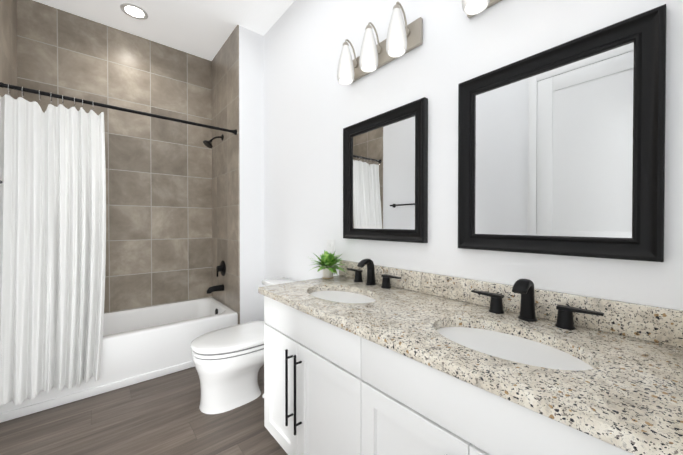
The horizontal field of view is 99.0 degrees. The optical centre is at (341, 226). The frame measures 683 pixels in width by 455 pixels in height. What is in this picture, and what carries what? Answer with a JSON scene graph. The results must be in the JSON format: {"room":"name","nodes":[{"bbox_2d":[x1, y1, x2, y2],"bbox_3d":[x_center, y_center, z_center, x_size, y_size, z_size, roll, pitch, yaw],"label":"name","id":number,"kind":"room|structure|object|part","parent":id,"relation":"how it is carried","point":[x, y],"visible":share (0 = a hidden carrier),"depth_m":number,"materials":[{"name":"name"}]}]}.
{"room":"bathroom","nodes":[
{"label":"bathroom","id":0,"kind":"room"},
{"bbox_2d":[0,0,17,98],"bbox_3d":[-2.194,-0.302,1.847,0.100,2.800,0.740,0,1,-40],"label":"wall tiles","id":1,"kind":"structure","parent":0,"point":[8,41],"depth_m":1.94,"materials":[{"name":"tile"}]},
{"bbox_2d":[0,82,236,405],"bbox_3d":[-1.380,0.073,2.020,1.363,1.801,0.195,0,1,-40],"label":"shower curtain","id":2,"kind":"object","parent":1,"relation":"attached to","point":[52,225],"visible":1,"depth_m":1.74,"materials":[{"name":"white fabric"}]},
{"bbox_3d":[-1.427,-0.804,2.068,1.363,0.048,0.048,0,1,-40],"label":"rod","id":3,"kind":"part","parent":2,"relation":"part of","materials":[{"name":"black metal"}]},
{"bbox_2d":[0,365,287,454],"bbox_3d":[-0.742,1.127,1.452,1.799,0.050,3.433,0,1,-40],"label":"floor","id":4,"kind":"structure","parent":0,"point":[163,415],"depth_m":1.60,"materials":[{"name":"brown wood"}]},
{"bbox_2d":[0,297,237,422],"bbox_3d":[-1.635,0.917,2.333,1.361,0.353,0.728,0,1,-40],"label":"bathtub","id":5,"kind":"object","parent":4,"relation":"on","point":[139,345],"visible":0.56,"depth_m":2.13,"materials":[{"name":"white ceramic"}]},
{"bbox_2d":[190,277,295,413],"bbox_3d":[-0.605,0.753,1.951,0.731,0.688,0.410,0,1,-40],"label":"toilet","id":6,"kind":"object","parent":4,"relation":"on","point":[228,362],"visible":0.62,"depth_m":1.75,"materials":[{"name":"white ceramic"}]},
{"bbox_3d":[-0.684,0.749,1.884,0.513,0.021,0.372,0,1,-40],"label":"seat","id":7,"kind":"part","parent":6,"relation":"part of","materials":[{"name":"white ceramic"}]},
{"bbox_3d":[-0.682,0.712,1.885,0.528,0.037,0.382,0,1,-40],"label":"lid","id":8,"kind":"part","parent":6,"relation":"part of","materials":[{"name":"white ceramic"}]},
{"bbox_3d":[-0.607,0.931,1.950,0.702,0.332,0.362,0,1,-40],"label":"bowl","id":9,"kind":"part","parent":6,"relation":"part of","materials":[{"name":"white ceramic"}]},
{"bbox_3d":[-0.400,0.425,2.119,0.198,0.035,0.410,0,1,-40],"label":"tank lid","id":10,"kind":"part","parent":6,"relation":"part of","materials":[{"name":"white ceramic"}]},
{"bbox_2d":[258,290,657,454],"bbox_3d":[0.246,0.720,1.082,0.552,0.770,1.399,0,1,-40],"label":"bathroom vanity","id":11,"kind":"object","parent":4,"relation":"on","point":[366,356],"depth_m":0.87,"materials":[{"name":"white paint"}]},
{"bbox_2d":[258,274,682,454],"bbox_3d":[0.246,0.320,1.086,0.542,0.030,1.412,0,1,-40],"label":"countertop","id":12,"kind":"structure","parent":11,"relation":"on","point":[637,400],"depth_m":0.67,"materials":[{"name":"beige stone"}]},
{"bbox_2d":[308,250,346,278],"bbox_3d":[-0.080,0.216,1.663,0.246,0.166,0.263,0,1,-40],"label":"plant","id":13,"kind":"object","parent":12,"relation":"on","point":[327,262],"visible":1,"depth_m":1.66,"materials":[{"name":"green plant"}]},
{"bbox_3d":[-0.078,0.258,1.688,0.065,0.068,0.065,0,1,-40],"label":"pot","id":14,"kind":"part","parent":13,"relation":"part of","materials":[{"name":"white ceramic"}]},
{"bbox_2d":[302,286,381,305],"bbox_3d":[0.000,0.397,1.332,0.324,0.153,0.482,0,1,-40],"label":"sink","id":15,"kind":"object","parent":12,"relation":"in","point":[343,295],"depth_m":1.38,"materials":[{"name":"white ceramic"}]},
{"bbox_2d":[346,258,401,289],"bbox_3d":[0.133,0.233,1.496,0.111,0.136,0.376,0,1,-40],"label":"faucet","id":16,"kind":"object","parent":12,"relation":"on","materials":[{"name":"black metal"}]},
{"bbox_2d":[422,314,613,389],"bbox_3d":[0.443,0.402,0.803,0.324,0.153,0.482,0,1,-40],"label":"sink","id":17,"kind":"object","parent":12,"relation":"in","point":[578,364],"depth_m":0.80,"materials":[{"name":"white ceramic"}]},
{"bbox_2d":[470,279,605,329],"bbox_3d":[0.594,0.238,0.946,0.111,0.136,0.376,0,1,-40],"label":"faucet","id":18,"kind":"object","parent":12,"relation":"on","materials":[{"name":"black metal"}]},
{"bbox_2d":[33,0,294,60],"bbox_3d":[-0.742,-1.723,1.424,1.799,0.050,3.433,0,1,-40],"label":"ceiling","id":19,"kind":"structure","parent":0,"point":[204,29],"depth_m":2.38,"materials":[{"name":"paint"}]},
{"bbox_2d":[120,3,147,19],"bbox_3d":[-1.642,-1.703,2.316,0.184,0.008,0.184,0,1,-40],"label":"recessed light","id":20,"kind":"object","parent":19,"relation":"in","point":[134,11],"visible":1,"depth_m":2.31,"materials":[{"name":"white paint"}]},
{"bbox_2d":[239,25,263,323],"bbox_3d":[-1.051,-0.312,2.878,0.222,2.800,0.830,0,1,-40],"label":"wall","id":21,"kind":"structure","parent":0,"point":[251,107],"depth_m":2.56,"materials":[{"name":"paint"}]},
{"bbox_2d":[17,0,212,313],"bbox_3d":[-1.936,-0.310,2.611,1.477,2.800,0.100,0,1,-40],"label":"wall tile","id":22,"kind":"structure","parent":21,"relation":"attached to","point":[158,211],"depth_m":2.64,"materials":[{"name":"tile"}]},
{"bbox_2d":[212,24,239,323],"bbox_3d":[-1.108,-0.311,2.764,0.012,2.800,0.730,0,1,-40],"label":"wall tile","id":23,"kind":"structure","parent":21,"relation":"attached to","point":[225,177],"depth_m":2.69,"materials":[{"name":"tile"}]},
{"bbox_2d":[203,134,225,293],"bbox_3d":[-1.196,-0.129,2.725,0.174,1.494,0.150,0,1,-40],"label":"shower fixtures","id":24,"kind":"object","parent":23,"relation":"attached to","point":[221,268],"visible":1,"depth_m":2.74,"materials":[{"name":"black metal"}]},
{"bbox_3d":[-1.186,0.587,2.740,0.149,0.063,0.060,0,1,-40],"label":"spout","id":25,"kind":"part","parent":24,"relation":"part of","materials":[{"name":"black metal"}]},
{"bbox_2d":[264,0,682,310],"bbox_3d":[-0.091,-0.304,1.984,0.100,2.800,3.433,0,1,-40],"label":"wall","id":26,"kind":"structure","parent":0,"point":[313,107],"depth_m":1.32,"materials":[{"name":"paint"}]},
{"bbox_2d":[327,239,334,255],"bbox_3d":[-0.070,0.144,1.878,0.009,0.117,0.075,0,1,-40],"label":"electrical outlet plate","id":27,"kind":"object","parent":26,"relation":"attached to","point":[331,246],"visible":0.83,"depth_m":1.87,"materials":[{"name":"white plastic"}]},
{"bbox_2d":[337,2,422,84],"bbox_3d":[0.157,-0.917,1.490,0.146,0.236,0.505,0,1,-40],"label":"sconce","id":28,"kind":"object","parent":26,"relation":"attached to","point":[402,38],"visible":1,"depth_m":1.44,"materials":[{"name":"white glass"}]},
{"bbox_3d":[0.205,-0.899,1.530,0.020,0.118,0.505,0,1,-40],"label":"plate","id":29,"kind":"part","parent":28,"relation":"part of","materials":[{"name":"silver metal"}]},
{"bbox_2d":[343,97,427,242],"bbox_3d":[0.200,-0.254,1.535,0.031,0.655,0.565,0,1,-40],"label":"mirror","id":30,"kind":"object","parent":26,"relation":"attached to","point":[385,176],"visible":1,"depth_m":1.49,"materials":[{"name":"black mirror"}]},
{"bbox_3d":[0.207,-0.254,1.541,0.005,0.539,0.449,0,1,-40],"label":"glass","id":31,"kind":"part","parent":30,"relation":"part of","materials":[{"name":"white"}]},
{"bbox_2d":[462,0,501,17],"bbox_3d":[0.621,-0.912,0.936,0.146,0.236,0.505,0,1,-40],"label":"sconce","id":32,"kind":"object","parent":26,"relation":"attached to","point":[471,8],"visible":1,"depth_m":1.09,"materials":[{"name":"white glass"}]},
{"bbox_2d":[339,260,682,345],"bbox_3d":[0.446,0.257,1.253,0.020,0.092,1.412,0,1,-40],"label":"backsplash","id":33,"kind":"structure","parent":26,"relation":"attached to","point":[659,324],"depth_m":0.89,"materials":[{"name":"beige stone"}]},
{"bbox_2d":[458,4,666,261],"bbox_3d":[0.665,-0.243,0.980,0.031,0.668,0.565,0,1,-40],"label":"mirror","id":34,"kind":"object","parent":26,"relation":"attached to","point":[561,149],"visible":0.96,"depth_m":0.92,"materials":[{"name":"black mirror"}]},
{"bbox_3d":[0.673,-0.243,0.986,0.005,0.552,0.449,0,1,-40],"label":"glass","id":35,"kind":"part","parent":34,"relation":"part of","materials":[{"name":"white"}]}
]}

